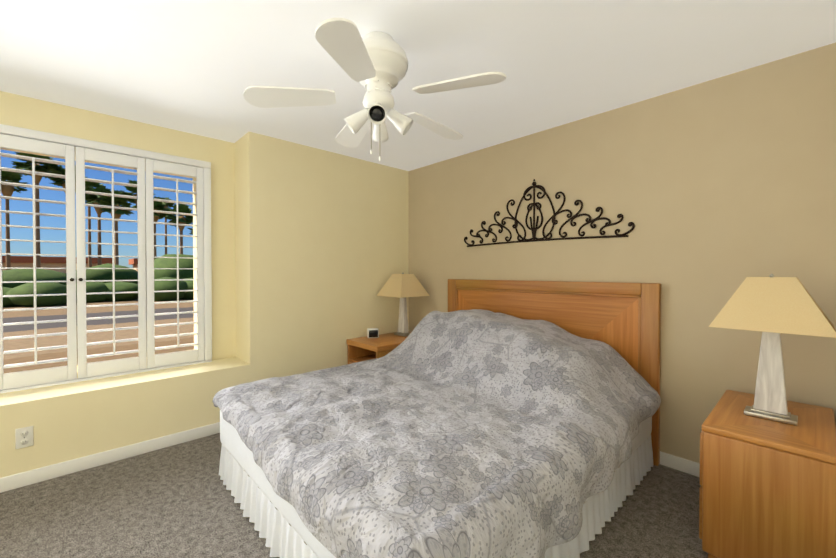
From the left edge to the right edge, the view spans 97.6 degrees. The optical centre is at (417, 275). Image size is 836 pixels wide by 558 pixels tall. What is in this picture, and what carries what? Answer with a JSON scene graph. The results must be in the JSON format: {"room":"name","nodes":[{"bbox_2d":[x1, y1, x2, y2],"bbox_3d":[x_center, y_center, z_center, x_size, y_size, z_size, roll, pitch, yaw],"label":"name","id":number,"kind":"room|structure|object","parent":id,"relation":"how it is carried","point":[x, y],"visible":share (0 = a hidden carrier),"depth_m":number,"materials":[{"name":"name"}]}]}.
{"room":"bedroom","nodes":[
{"label":"bedroom","id":0,"kind":"room"},
{"bbox_2d":[0,91,408,477],"bbox_3d":[-2.144,0.026,2.789,4.980,2.440,0.630,-1,1,-43],"label":"wall","id":1,"kind":"structure","parent":0,"point":[309,251],"depth_m":3.21,"materials":[{"name":"yellow paint"}]},
{"bbox_2d":[15,426,33,448],"bbox_3d":[-2.343,0.963,2.177,0.074,0.120,0.010,-1,1,-43],"label":"electrical outlet","id":2,"kind":"object","parent":1,"relation":"attached to","point":[23,437],"visible":1,"depth_m":2.17,"materials":[{"name":"white plastic"}]},
{"bbox_2d":[0,124,211,393],"bbox_3d":[-2.698,-0.097,2.303,2.500,1.733,0.116,-1,1,-43],"label":"window shutters","id":3,"kind":"object","parent":1,"relation":"attached to","point":[80,152],"visible":1,"depth_m":2.67,"materials":[{"name":"white wood"}]},
{"bbox_2d":[0,422,219,492],"bbox_3d":[-1.925,1.206,2.567,4.980,0.085,0.013,-1,1,-43],"label":"baseboard","id":4,"kind":"structure","parent":1,"relation":"attached to","point":[21,479],"depth_m":2.41,"materials":[{"name":"white wood"}]},
{"bbox_2d":[0,433,707,557],"bbox_3d":[-0.936,1.290,1.510,5.480,0.060,4.170,-1,1,-43],"label":"floor","id":5,"kind":"structure","parent":0,"point":[175,501],"depth_m":1.91,"materials":[{"name":"carpet"}]},
{"bbox_2d":[346,331,410,363],"bbox_3d":[-0.262,0.935,3.734,0.803,0.600,0.515,-1,1,-43],"label":"nightstand","id":6,"kind":"object","parent":5,"relation":"on","point":[359,349],"visible":0.15,"depth_m":3.63,"materials":[{"name":"brown wood"}]},
{"bbox_2d":[367,328,378,337],"bbox_3d":[-0.460,0.586,3.731,0.116,0.095,0.083,0,1,-15],"label":"clock","id":7,"kind":"object","parent":6,"relation":"on","point":[372,332],"visible":0.96,"depth_m":3.69,"materials":[{"name":"white"}]},
{"bbox_2d":[377,273,429,336],"bbox_3d":[-0.158,0.298,3.874,0.400,0.668,0.400,-1,1,-43],"label":"lamp","id":8,"kind":"object","parent":6,"relation":"on","point":[402,286],"visible":0.96,"depth_m":3.81,"materials":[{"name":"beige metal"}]},
{"bbox_2d":[213,279,660,557],"bbox_3d":[0.171,0.651,2.289,2.272,1.200,2.080,-1,1,-43],"label":"bed","id":9,"kind":"object","parent":5,"relation":"on","point":[500,419],"visible":1,"depth_m":1.80,"materials":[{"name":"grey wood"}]},
{"bbox_2d":[699,390,835,557],"bbox_3d":[1.641,0.958,1.733,0.715,0.600,0.447,-1,1,-43],"label":"nightstand","id":10,"kind":"object","parent":5,"relation":"on","point":[767,488],"visible":1,"depth_m":1.50,"materials":[{"name":"brown wood"}]},
{"bbox_2d":[709,274,835,425],"bbox_3d":[1.634,0.323,1.692,0.400,0.668,0.400,-1,1,-43],"label":"lamp","id":11,"kind":"object","parent":10,"relation":"on","point":[771,307],"visible":1,"depth_m":1.63,"materials":[{"name":"beige fabric"}]},
{"bbox_2d":[0,0,835,170],"bbox_3d":[-0.936,-1.219,1.481,5.480,0.080,4.170,-1,1,-43],"label":"ceiling","id":12,"kind":"structure","parent":0,"point":[197,67],"depth_m":1.98,"materials":[{"name":"white paint"}]},
{"bbox_2d":[243,18,505,160],"bbox_3d":[-0.167,-0.876,1.890,1.190,0.616,1.231,-1,1,-43],"label":"fan","id":13,"kind":"object","parent":12,"relation":"hanging from","point":[375,64],"visible":1,"depth_m":1.75,"materials":[{"name":"white plastic"}]},
{"bbox_2d":[409,43,835,462],"bbox_3d":[0.975,0.020,3.281,0.250,2.440,4.170,-1,1,-43],"label":"wall","id":14,"kind":"structure","parent":0,"point":[717,191],"depth_m":2.33,"materials":[{"name":"beige paint"}]},
{"bbox_2d":[464,179,634,246],"bbox_3d":[0.978,-0.544,3.078,0.035,0.533,1.519,-1,1,-43],"label":"art","id":15,"kind":"object","parent":14,"relation":"attached to","point":[533,229],"visible":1,"depth_m":3.03,"materials":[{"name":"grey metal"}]},
{"bbox_2d":[660,451,699,476],"bbox_3d":[1.012,1.200,3.062,0.013,0.085,3.240,-1,1,-43],"label":"baseboard","id":16,"kind":"structure","parent":14,"relation":"attached to","point":[675,462],"depth_m":2.34,"materials":[{"name":"white wood"}]},
{"label":"outside","id":17,"kind":"structure","parent":0,"visible":0},
{"bbox_2d":[3,298,193,372],"bbox_3d":[-104.995,0.438,112.175,600.000,0.001,299.100,-1,1,-43],"label":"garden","id":18,"kind":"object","parent":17,"point":[28,329],"depth_m":10.52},
{"bbox_2d":[1,170,27,269],"bbox_3d":[-54.750,-6.496,48.926,4.222,15.322,4.096,0,1,-30],"label":"palm","id":19,"kind":"object","parent":18,"relation":"on","point":[12,177],"visible":0.62,"depth_m":48.73,"materials":[{"name":"plant"}]},
{"bbox_2d":[11,152,57,267],"bbox_3d":[-45.583,-7.059,43.808,4.439,16.565,4.273,0,1,27],"label":"palm","id":20,"kind":"object","parent":18,"relation":"on","point":[42,167],"visible":0.65,"depth_m":43.62,"materials":[{"name":"plant"}]},
{"bbox_2d":[2,256,111,272],"bbox_3d":[-66.554,-1.205,68.076,15.200,4.300,10.000,-1,1,-43],"label":"house","id":21,"kind":"structure","parent":18,"relation":"on","point":[27,261],"materials":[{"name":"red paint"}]},
{"bbox_2d":[48,164,89,193],"bbox_3d":[-43.521,-6.308,45.701,4.175,15.020,4.181,0,1,-7],"label":"palm","id":22,"kind":"object","parent":18,"relation":"on","point":[60,170],"visible":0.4,"depth_m":44.71,"materials":[{"name":"green plant"}]},
{"bbox_2d":[85,179,103,266],"bbox_3d":[-54.204,-7.663,60.396,3.826,17.392,4.228,0,1,23],"label":"palm","id":23,"kind":"object","parent":18,"relation":"on","point":[93,184],"visible":0.35,"depth_m":60.23,"materials":[{"name":"plant"}]},
{"bbox_2d":[2,254,193,306],"bbox_3d":[-19.043,-0.025,28.105,35.149,3.384,17.285,-1,1,-43],"label":"hedge","id":24,"kind":"object","parent":18,"relation":"on","point":[53,287],"visible":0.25,"depth_m":21.76,"materials":[{"name":"green plant"}]},
{"bbox_2d":[85,185,111,264],"bbox_3d":[-45.425,-5.832,52.139,4.175,13.920,4.181,0,1,-7],"label":"palm","id":25,"kind":"object","parent":18,"relation":"on","point":[92,199],"visible":0.44,"depth_m":51.82,"materials":[{"name":"plant"}]},
{"bbox_2d":[98,192,133,264],"bbox_3d":[-40.205,-4.979,48.907,3.951,12.288,4.006,-1,1,-40],"label":"palm","id":26,"kind":"object","parent":18,"relation":"on","point":[107,201],"visible":0.69,"depth_m":48.45,"materials":[{"name":"plant"}]},
{"bbox_2d":[129,258,137,270],"bbox_3d":[-53.401,-1.346,80.363,15.200,4.300,10.000,-1,1,-43],"label":"house","id":27,"kind":"structure","parent":18,"relation":"on","point":[134,261],"materials":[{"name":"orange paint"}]},
{"bbox_2d":[120,180,155,205],"bbox_3d":[-38.603,-6.059,50.533,4.105,14.411,4.094,0,1,1],"label":"palm","id":28,"kind":"object","parent":18,"relation":"on","point":[133,190],"visible":0.35,"depth_m":49.54,"materials":[{"name":"green plant"}]},
{"bbox_2d":[145,196,167,258],"bbox_3d":[-39.608,-5.360,54.931,4.212,12.913,3.938,0,1,-26],"label":"palm","id":29,"kind":"object","parent":18,"relation":"on","point":[158,205],"visible":0.4,"depth_m":54.77,"materials":[{"name":"plant"}]},
{"bbox_2d":[159,197,175,253],"bbox_3d":[-51.311,-7.582,74.227,4.105,16.911,4.094,0,1,1],"label":"palm","id":30,"kind":"object","parent":18,"relation":"on","point":[167,204],"visible":0.42,"depth_m":74.01,"materials":[{"name":"plant"}]},
{"bbox_2d":[165,204,192,253],"bbox_3d":[-34.904,-4.798,53.858,4.212,11.813,3.938,0,1,-26],"label":"palm","id":31,"kind":"object","parent":18,"relation":"on","point":[186,219],"visible":0.73,"depth_m":53.41,"materials":[{"name":"green plant"}]}
]}

